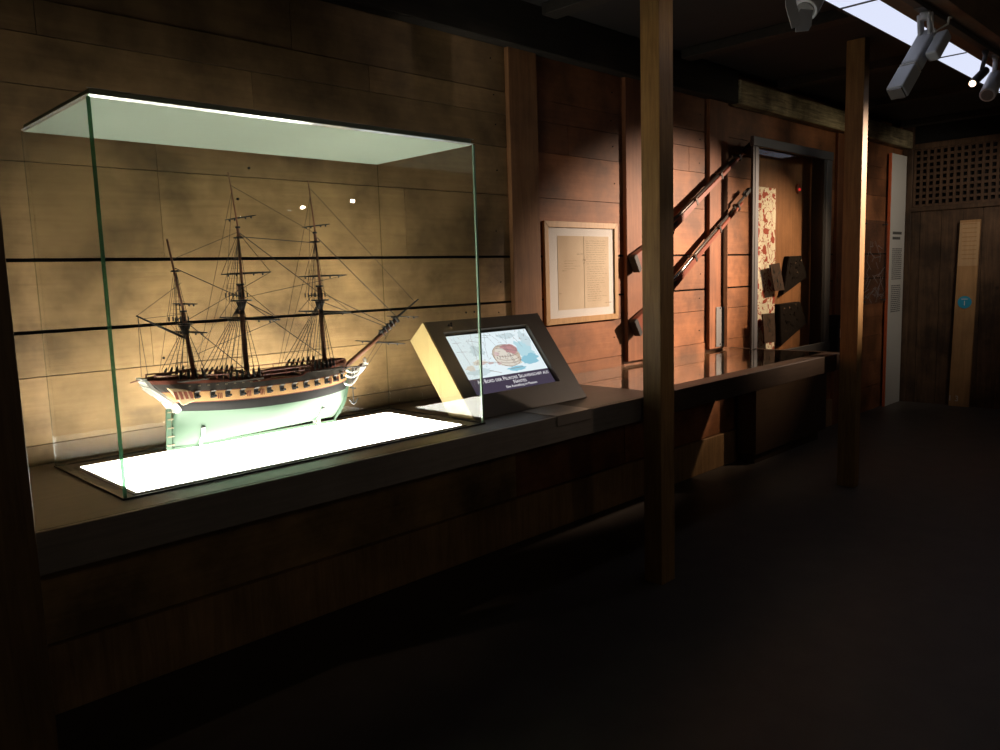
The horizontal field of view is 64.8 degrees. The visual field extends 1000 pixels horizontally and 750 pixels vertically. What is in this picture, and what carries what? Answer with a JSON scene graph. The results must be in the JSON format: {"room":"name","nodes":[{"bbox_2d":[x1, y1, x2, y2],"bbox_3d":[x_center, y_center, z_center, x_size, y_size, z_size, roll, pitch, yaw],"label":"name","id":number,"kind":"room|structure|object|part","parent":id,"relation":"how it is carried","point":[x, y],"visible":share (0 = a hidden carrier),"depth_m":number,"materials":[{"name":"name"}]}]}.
{"room":"museum","nodes":[
{"label":"museum","id":0,"kind":"room"},
{"bbox_2d":[0,0,903,645],"bbox_3d":[0.587,-0.640,5.052,11.030,3.070,0.121,-9,10,-44],"label":"wall","id":1,"kind":"structure","parent":0,"point":[414,216],"depth_m":3.47,"materials":[{"name":"brown wood"}]},
{"bbox_2d":[28,347,839,575],"bbox_3d":[0.242,0.163,4.069,5.390,0.115,0.884,-9,10,-44],"label":"countertop","id":2,"kind":"structure","parent":1,"relation":"attached to","point":[77,523],"depth_m":2.78,"materials":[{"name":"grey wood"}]},
{"bbox_2d":[21,87,484,500],"bbox_3d":[-0.834,-0.316,2.984,1.473,1.171,0.662,-9,10,-44],"label":"glass case","id":3,"kind":"object","parent":2,"relation":"on","point":[93,113],"visible":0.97,"depth_m":2.71,"materials":[{"name":"clear glass"}]},
{"bbox_3d":[-0.856,-0.884,2.916,1.445,0.022,0.644,-9,10,-44],"label":"pane","id":4,"kind":"part","parent":3,"relation":"part of","materials":[{"name":"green glass"}]},
{"bbox_2d":[74,412,466,495],"bbox_3d":[-0.811,0.266,3.026,1.352,0.005,0.550,-9,10,-44],"label":"light panel","id":5,"kind":"object","parent":2,"relation":"on","point":[157,471],"visible":0.97,"depth_m":2.89,"materials":[{"name":"white plastic"}]},
{"bbox_2d":[197,426,204,458],"bbox_3d":[-1.072,0.237,2.808,0.020,0.122,0.096,-9,10,-44],"label":"support","id":6,"kind":"object","parent":5,"relation":"on","point":[200,446],"visible":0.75,"depth_m":2.79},
{"bbox_3d":[-1.070,0.275,2.813,0.020,0.046,0.028,-9,10,-44],"label":"stem","id":7,"kind":"part","parent":6,"relation":"part of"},
{"bbox_3d":[-1.052,0.221,2.786,0.012,0.072,0.036,-9,10,-44],"label":"fork arm","id":8,"kind":"part","parent":6,"relation":"part of"},
{"bbox_2d":[313,407,324,436],"bbox_3d":[-0.731,0.184,3.145,0.020,0.122,0.118,-9,10,-44],"label":"support","id":9,"kind":"object","parent":5,"relation":"on","point":[318,421],"visible":0.73,"depth_m":3.13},
{"bbox_2d":[130,172,418,450],"bbox_3d":[-0.799,-0.270,3.033,1.242,0.964,0.460,-9,10,-44],"label":"model","id":10,"kind":"object","parent":9,"relation":"on","point":[232,406],"visible":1,"depth_m":2.87},
{"bbox_3d":[-1.182,0.058,2.681,0.087,0.092,0.116,-9,10,-44],"label":"moulding","id":11,"kind":"part","parent":10,"relation":"part of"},
{"bbox_3d":[-1.127,-0.002,2.832,0.020,0.042,0.322,3,9,34],"label":"bulwark rail","id":12,"kind":"part","parent":10,"relation":"part of","materials":[{"name":"red wood"}]},
{"bbox_3d":[-1.025,0.008,2.731,0.322,0.042,0.020,-7,9,-34],"label":"bulwark rail","id":13,"kind":"part","parent":10,"relation":"part of","materials":[{"name":"red wood"}]},
{"bbox_3d":[-0.935,-0.022,3.062,0.244,0.036,0.008,-8,10,-43],"label":"railing","id":14,"kind":"part","parent":10,"relation":"part of","materials":[{"name":"red wood"}]},
{"bbox_3d":[-0.795,-0.008,2.922,0.008,0.036,0.244,5,10,43],"label":"railing","id":15,"kind":"part","parent":10,"relation":"part of","materials":[{"name":"red wood"}]},
{"bbox_3d":[-0.747,-0.050,3.185,0.222,0.026,0.021,-5,8,-22],"label":"bulwark rail","id":16,"kind":"part","parent":10,"relation":"part of","materials":[{"name":"red wood"}]},
{"bbox_3d":[-0.669,-0.043,3.108,0.021,0.026,0.222,1,8,23],"label":"bulwark rail","id":17,"kind":"part","parent":10,"relation":"part of","materials":[{"name":"red wood"}]},
{"bbox_3d":[-0.615,-0.002,3.244,0.133,0.084,0.130,-9,10,-44],"label":"head rail","id":18,"kind":"part","parent":10,"relation":"part of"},
{"bbox_3d":[-0.730,0.215,3.149,0.020,0.059,0.028,-9,10,-44],"label":"stem","id":19,"kind":"part","parent":9,"relation":"part of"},
{"bbox_3d":[-0.707,0.162,3.118,0.012,0.059,0.046,-9,10,-44],"label":"fork arm","id":20,"kind":"part","parent":9,"relation":"part of"},
{"bbox_2d":[410,313,586,419],"bbox_3d":[0.008,-0.068,3.817,0.778,0.418,0.420,-9,10,-44],"label":"kiosk","id":21,"kind":"object","parent":2,"relation":"on","point":[523,367],"visible":0.98,"depth_m":3.73,"materials":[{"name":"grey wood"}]},
{"bbox_3d":[-0.263,-0.025,3.549,0.012,0.417,0.419,-9,10,-44],"label":"panel","id":22,"kind":"part","parent":21,"relation":"part of","materials":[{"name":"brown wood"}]},
{"bbox_2d":[446,329,546,379],"bbox_3d":[-0.013,-0.105,3.803,0.556,0.193,0.149,-9,10,-44],"label":"screen","id":23,"kind":"object","parent":21,"relation":"attached to","point":[507,354],"depth_m":3.80,"materials":[{"name":"glass"}]},
{"bbox_2d":[522,404,590,425],"bbox_3d":[0.259,0.182,3.609,0.237,0.045,0.215,-9,10,-44],"label":"plate","id":24,"kind":"object","parent":2,"relation":"on","point":[565,414],"visible":1,"depth_m":3.57,"materials":[{"name":"grey metal"}]},
{"bbox_3d":[1.286,-0.062,5.182,2.244,0.009,0.759,-9,10,-44],"label":"glass","id":25,"kind":"part","parent":2,"relation":"part of","materials":[{"name":"clear glass"}]},
{"bbox_2d":[48,399,831,714],"bbox_3d":[0.246,0.826,4.749,9.800,0.260,0.022,-9,10,-44],"label":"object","id":26,"kind":"structure","parent":1,"relation":"attached to","point":[96,665],"depth_m":3.68,"materials":[{"name":"brown wood"}]},
{"bbox_2d":[504,47,541,319],"bbox_3d":[0.140,-0.898,4.474,0.230,1.845,0.031,-9,10,-44],"label":"wooden post","id":27,"kind":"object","parent":1,"relation":"attached to","point":[520,65],"depth_m":4.43,"materials":[{"name":"brown wood"}]},
{"bbox_2d":[321,0,737,104],"bbox_3d":[-0.760,-1.772,3.453,7.139,0.240,0.080,-9,10,-44],"label":"ceiling beam","id":28,"kind":"structure","parent":1,"relation":"attached to","point":[518,24],"depth_m":4.42,"materials":[{"name":"brown wood"}]},
{"bbox_2d":[542,221,618,325],"bbox_3d":[0.510,-0.634,4.875,0.708,0.612,0.021,-9,10,-44],"label":"framed document","id":29,"kind":"object","parent":1,"relation":"attached to","point":[580,259],"visible":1,"depth_m":4.85,"materials":[{"name":"beige paper"}]},
{"bbox_2d":[621,77,642,361],"bbox_3d":[0.894,-1.016,5.219,0.230,1.845,0.031,-9,10,-44],"label":"wooden post","id":30,"kind":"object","parent":1,"relation":"attached to","point":[631,88],"depth_m":5.16,"materials":[{"name":"brown wood"}]},
{"bbox_2d":[628,142,749,272],"bbox_3d":[1.397,-1.247,5.652,1.603,0.989,0.098,-9,10,-44],"label":"musket","id":31,"kind":"object","parent":1,"relation":"attached to","point":[635,259],"visible":0.61,"depth_m":5.58,"materials":[{"name":"red wood"}]},
{"bbox_3d":[0.885,-0.731,5.166,0.088,0.118,0.050,-9,10,-44],"label":"butt plate","id":32,"kind":"part","parent":31,"relation":"part of","materials":[{"name":"silver metal"}]},
{"bbox_2d":[629,188,750,335],"bbox_3d":[1.405,-0.860,5.697,1.594,1.048,0.098,-9,10,-44],"label":"musket","id":33,"kind":"object","parent":1,"relation":"attached to","point":[636,323],"visible":0.66,"depth_m":5.66,"materials":[{"name":"red wood"}]},
{"bbox_3d":[0.899,-0.315,5.219,0.090,0.117,0.050,-9,10,-44],"label":"butt plate","id":34,"kind":"part","parent":33,"relation":"part of","materials":[{"name":"grey metal"}]},
{"bbox_2d":[706,99,727,349],"bbox_3d":[1.641,-1.127,5.958,0.268,1.855,0.031,-9,10,-44],"label":"trim","id":35,"kind":"structure","parent":1,"relation":"attached to","point":[716,111],"depth_m":5.92,"materials":[{"name":"brown wood"}]},
{"bbox_2d":[716,306,723,346],"bbox_3d":[1.690,-0.371,6.050,0.120,0.305,0.008,-9,10,-44],"label":"label","id":36,"kind":"object","parent":1,"relation":"attached to","point":[719,310],"visible":1,"depth_m":6.04,"materials":[{"name":"white paper"}]},
{"bbox_2d":[730,79,912,149],"bbox_3d":[3.112,-2.339,7.268,3.790,0.180,0.100,-9,10,-44],"label":"trim","id":37,"kind":"structure","parent":1,"relation":"attached to","point":[753,97],"depth_m":6.71,"materials":[{"name":"brown wood"}]},
{"bbox_2d":[827,315,840,351],"bbox_3d":[3.186,-0.378,7.495,0.140,0.380,0.130,-9,10,-44],"label":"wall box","id":38,"kind":"object","parent":1,"relation":"attached to","point":[834,320],"visible":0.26,"depth_m":7.44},
{"bbox_2d":[830,133,844,424],"bbox_3d":[3.277,-0.911,7.619,0.240,2.800,0.031,-9,10,-44],"label":"trim","id":39,"kind":"structure","parent":1,"relation":"attached to","point":[840,138],"depth_m":7.52,"materials":[{"name":"brown wood"}]},
{"bbox_2d":[863,220,887,304],"bbox_3d":[3.883,-1.167,8.183,0.620,0.850,0.054,-9,10,-44],"label":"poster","id":40,"kind":"object","parent":1,"relation":"attached to","point":[873,220],"visible":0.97,"depth_m":8.20,"materials":[{"name":"paper"}]},
{"bbox_2d":[55,401,999,749],"bbox_3d":[2.596,1.108,3.366,11.130,0.100,5.928,-9,10,-44],"label":"floor","id":41,"kind":"structure","parent":0,"point":[801,609],"depth_m":3.36,"materials":[{"name":"black"}]},
{"bbox_2d":[0,210,58,749],"bbox_3d":[-1.231,-0.151,1.824,0.150,3.020,0.120,-9,10,-44],"label":"wooden post","id":42,"kind":"object","parent":41,"relation":"on","point":[27,711],"visible":1,"depth_m":1.88,"materials":[{"name":"brown wood"}]},
{"bbox_2d":[640,0,674,584],"bbox_3d":[0.761,-0.462,3.800,0.117,3.020,0.104,-9,10,-44],"label":"wooden post","id":43,"kind":"object","parent":41,"relation":"on","point":[656,16],"visible":1,"depth_m":3.77,"materials":[{"name":"brown wood"}]},
{"bbox_2d":[737,136,833,463],"bbox_3d":[2.357,-0.608,6.561,1.437,2.520,0.196,-9,10,-44],"label":"glazed showcase","id":44,"kind":"object","parent":41,"relation":"on","point":[775,420],"visible":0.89,"depth_m":6.73,"materials":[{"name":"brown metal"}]},
{"bbox_2d":[757,187,775,348],"bbox_3d":[2.180,-0.847,6.464,0.300,1.350,0.014,-9,10,-44],"label":"fabric panel","id":45,"kind":"object","parent":44,"relation":"hanging from","point":[766,221],"visible":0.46,"depth_m":6.44,"materials":[{"name":"fabric"}]},
{"bbox_2d":[761,313,774,342],"bbox_3d":[2.179,-0.382,6.429,0.228,0.244,0.038,-9,10,-44],"label":"sample","id":46,"kind":"object","parent":44,"relation":"attached to","point":[768,320],"visible":1,"depth_m":6.41,"materials":[{"name":"brown wood"}]},
{"bbox_2d":[769,263,784,290],"bbox_3d":[2.262,-0.805,6.472,0.266,0.228,0.038,-9,10,-44],"label":"sample","id":47,"kind":"object","parent":44,"relation":"attached to","point":[775,270],"visible":1,"depth_m":6.45,"materials":[{"name":"brown wood"}]},
{"bbox_3d":[2.430,-1.034,6.722,1.015,1.720,0.007,-9,10,-44],"label":"panel","id":48,"kind":"part","parent":44,"relation":"part of","materials":[{"name":"clear glass"}]},
{"bbox_2d":[775,302,805,345],"bbox_3d":[2.520,-0.450,6.821,0.521,0.358,0.058,-9,10,-44],"label":"block","id":49,"kind":"object","parent":44,"relation":"attached to","point":[789,317],"visible":1,"depth_m":6.72,"materials":[{"name":"brown wood"}]},
{"bbox_3d":[2.403,-0.999,6.452,1.437,1.720,0.030,-9,10,-44],"label":"frame","id":50,"kind":"part","parent":44,"relation":"part of","materials":[{"name":"grey metal"}]},
{"bbox_2d":[779,256,806,294],"bbox_3d":[2.530,-0.863,6.793,0.455,0.323,0.058,-9,10,-44],"label":"block","id":51,"kind":"object","parent":44,"relation":"attached to","point":[793,270],"visible":1,"depth_m":6.72,"materials":[{"name":"brown wood"}]},
{"bbox_2d":[795,183,800,193],"bbox_3d":[2.576,-1.606,6.788,0.090,0.090,0.028,-9,10,-44],"label":"lamp","id":52,"kind":"object","parent":44,"relation":"attached to","point":[798,186],"visible":1,"depth_m":6.78,"materials":[{"name":"red plastic"}]},
{"bbox_3d":[2.842,-1.068,7.017,0.012,1.689,0.153,-9,10,-44],"label":"panel","id":53,"kind":"part","parent":44,"relation":"part of","materials":[{"name":"clear glass"}]},
{"bbox_2d":[837,37,869,487],"bbox_3d":[2.416,-0.715,5.399,0.087,3.020,0.120,-9,10,-44],"label":"wooden post","id":54,"kind":"object","parent":41,"relation":"on","point":[858,50],"visible":1,"depth_m":5.36,"materials":[{"name":"brown wood"}]},
{"bbox_2d":[882,153,906,406],"bbox_3d":[4.304,-1.018,8.604,0.459,2.697,0.030,-9,10,-44],"label":"text panel","id":55,"kind":"object","parent":41,"relation":"on","point":[894,245],"visible":1,"depth_m":8.56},
{"bbox_2d":[948,219,980,406],"bbox_3d":[4.922,-0.641,8.354,0.043,1.971,0.227,-9,10,-44],"label":"plank","id":56,"kind":"object","parent":41,"relation":"on","point":[970,230],"visible":1,"depth_m":8.34,"materials":[{"name":"brown wood"}]},
{"bbox_2d":[521,0,999,125],"bbox_3d":[2.499,-1.986,2.977,11.130,0.100,5.928,-9,10,-44],"label":"ceiling","id":57,"kind":"structure","parent":0,"point":[695,22],"depth_m":5.38,"materials":[{"name":"black wood"}]},
{"bbox_2d":[542,0,999,127],"bbox_3d":[1.707,-2.122,4.895,8.520,0.060,1.268,-9,10,-44],"label":"ceiling beams","id":58,"kind":"structure","parent":57,"relation":"attached to","point":[555,9],"depth_m":5.27,"materials":[{"name":"brown wood"}]},
{"bbox_2d":[823,0,999,94],"bbox_3d":[3.149,-2.109,5.069,6.000,0.217,0.425,-9,10,-44],"label":"skylight","id":59,"kind":"object","parent":57,"relation":"attached to","point":[895,19],"visible":0.75,"depth_m":4.22,"materials":[{"name":"white glass"}]},
{"bbox_2d":[902,0,999,61],"bbox_3d":[2.699,-1.899,4.485,7.500,0.030,0.046,-9,10,-44],"label":"track","id":60,"kind":"object","parent":59,"relation":"attached to","point":[919,6],"visible":0.94,"depth_m":4.21,"materials":[{"name":"grey metal"}]},
{"bbox_2d":[785,0,823,31],"bbox_3d":[1.228,-1.501,3.105,0.338,0.328,0.120,-9,10,-44],"label":"spotlight","id":61,"kind":"object","parent":60,"relation":"attached to","point":[801,13],"visible":1,"depth_m":3.05,"materials":[{"name":"grey paint"}]},
{"bbox_3d":[1.124,-1.385,3.024,0.064,0.106,0.003,-3,7,-6],"label":"barn door","id":62,"kind":"part","parent":61,"relation":"part of","materials":[{"name":"grey paint"}]},
{"bbox_3d":[1.176,-1.372,3.050,0.071,0.089,0.015,-2,7,0],"label":"barn door","id":63,"kind":"part","parent":61,"relation":"part of","materials":[{"name":"grey paint"}]},
{"bbox_2d":[886,10,952,99],"bbox_3d":[2.061,-1.571,3.857,0.334,0.430,0.157,-6,9,-33],"label":"spotlight","id":64,"kind":"object","parent":60,"relation":"hanging from","point":[929,44],"visible":1,"depth_m":3.85,"materials":[{"name":"grey paint"}]},
{"bbox_2d":[886,63,919,99],"bbox_3d":[1.971,-1.433,3.855,0.166,0.163,0.113,-9,10,-44],"label":"hood","id":65,"kind":"object","parent":64,"relation":"attached to","point":[905,77],"depth_m":3.83,"materials":[{"name":"grey paint"}]},
{"bbox_2d":[968,50,989,86],"bbox_3d":[2.808,-1.793,4.613,0.189,0.224,0.051,-7,9,-35],"label":"spotlight","id":66,"kind":"object","parent":60,"relation":"attached to","point":[977,78],"visible":1,"depth_m":4.61,"materials":[{"name":"black metal"}]},
{"bbox_2d":[979,57,999,101],"bbox_3d":[2.957,-1.779,4.727,0.264,0.290,0.090,-9,10,-44],"label":"spotlight","id":67,"kind":"object","parent":60,"relation":"attached to","point":[991,86],"visible":1,"depth_m":4.68,"materials":[{"name":"grey paint"}]},
{"bbox_2d":[906,115,999,408],"bbox_3d":[6.465,-1.031,6.901,0.150,3.020,5.728,-9,10,-44],"label":"wall","id":68,"kind":"structure","parent":0,"point":[934,234],"depth_m":8.45,"materials":[{"name":"brown wood"}]},
{"bbox_2d":[899,127,999,400],"bbox_3d":[6.451,-1.020,6.817,0.050,3.020,5.627,-9,10,-44],"label":"trim","id":69,"kind":"structure","parent":68,"relation":"attached to","point":[909,153],"depth_m":8.63,"materials":[{"name":"brown wood"}]},
{"bbox_2d":[912,140,999,206],"bbox_3d":[5.756,-2.025,7.365,0.022,0.620,3.515,-9,10,-44],"label":"lattice screen","id":70,"kind":"object","parent":68,"relation":"attached to","point":[984,148],"visible":1,"depth_m":8.29,"materials":[{"name":"brown wood"}]}
]}

